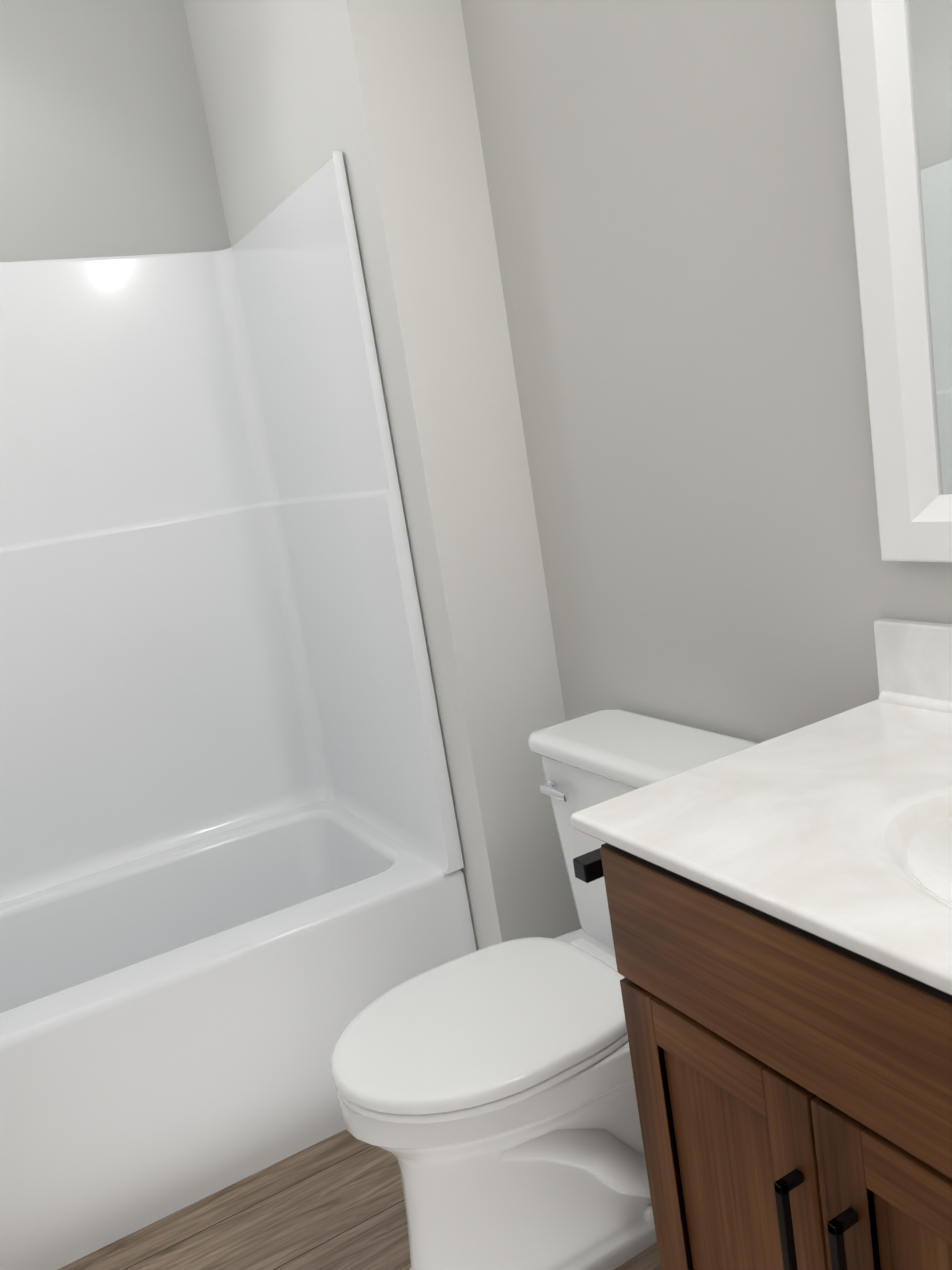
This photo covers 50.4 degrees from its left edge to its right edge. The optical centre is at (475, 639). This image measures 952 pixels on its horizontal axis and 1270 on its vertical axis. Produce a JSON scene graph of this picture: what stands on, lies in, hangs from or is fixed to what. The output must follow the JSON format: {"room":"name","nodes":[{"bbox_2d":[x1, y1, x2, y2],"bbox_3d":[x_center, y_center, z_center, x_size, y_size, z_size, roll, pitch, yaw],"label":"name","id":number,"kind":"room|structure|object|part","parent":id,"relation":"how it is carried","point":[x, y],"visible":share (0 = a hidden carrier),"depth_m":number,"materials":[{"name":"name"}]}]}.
{"room":"bathroom","nodes":[
{"label":"bathroom","id":0,"kind":"room"},
{"bbox_2d":[0,0,230,261],"bbox_3d":[-1.097,-0.333,2.441,1.704,2.748,0.100,-15,12,-27],"label":"wall","id":1,"kind":"structure","parent":0,"point":[105,148],"depth_m":2.41,"materials":[{"name":"grey paint"}]},
{"bbox_2d":[58,1129,660,1269],"bbox_3d":[-0.190,1.156,1.470,1.904,0.060,2.934,-15,12,-27],"label":"floor","id":2,"kind":"structure","parent":0,"point":[335,1202],"depth_m":1.86,"materials":[{"name":"brown wood"}]},
{"bbox_2d":[0,151,476,1269],"bbox_3d":[-0.941,-0.008,2.053,1.467,2.214,0.779,-15,12,-27],"label":"tub","id":3,"kind":"object","parent":2,"relation":"on","point":[234,901],"visible":0.9,"depth_m":2.40,"materials":[{"name":"white plastic"}]},
{"bbox_2d":[330,708,757,1269],"bbox_3d":[0.112,0.619,1.677,0.728,0.810,0.438,-15,12,-27],"label":"toilet","id":4,"kind":"object","parent":2,"relation":"on","point":[487,1098],"visible":0.6,"depth_m":1.58,"materials":[{"name":"white ceramic"}]},
{"bbox_3d":[0.018,0.611,1.623,0.520,0.042,0.380,-15,12,-27],"label":"seat","id":5,"kind":"part","parent":4,"relation":"part of","materials":[{"name":"white plastic"}]},
{"bbox_3d":[0.301,0.364,1.756,0.215,0.405,0.438,-15,12,-27],"label":"tank","id":6,"kind":"part","parent":4,"relation":"part of","materials":[{"name":"white ceramic"}]},
{"bbox_2d":[569,618,951,1269],"bbox_3d":[0.617,0.523,0.913,0.534,1.123,1.090,-15,12,-27],"label":"bathroom vanity","id":7,"kind":"object","parent":2,"relation":"on","point":[780,910],"visible":1,"depth_m":0.99,"materials":[{"name":"brown wood"}]},
{"bbox_2d":[183,0,581,949],"bbox_3d":[-0.225,-0.455,2.347,0.233,2.748,0.887,-15,12,-27],"label":"wall","id":8,"kind":"structure","parent":0,"point":[295,94],"depth_m":1.99,"materials":[{"name":"white paint"}]},
{"bbox_2d":[461,0,951,742],"bbox_3d":[0.367,-0.410,1.620,0.100,2.748,2.934,-15,12,-27],"label":"wall","id":9,"kind":"structure","parent":0,"point":[671,198],"depth_m":1.57,"materials":[{"name":"grey paint"}]},
{"bbox_2d":[835,0,951,561],"bbox_3d":[0.661,-0.651,0.803,0.028,1.211,0.910,-15,12,-27],"label":"mirror","id":10,"kind":"object","parent":9,"relation":"attached to","point":[896,62],"visible":1,"depth_m":1.19,"materials":[{"name":"white mirror"}]},
{"label":"glass","id":11,"kind":"part","parent":10,"relation":"part of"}
]}

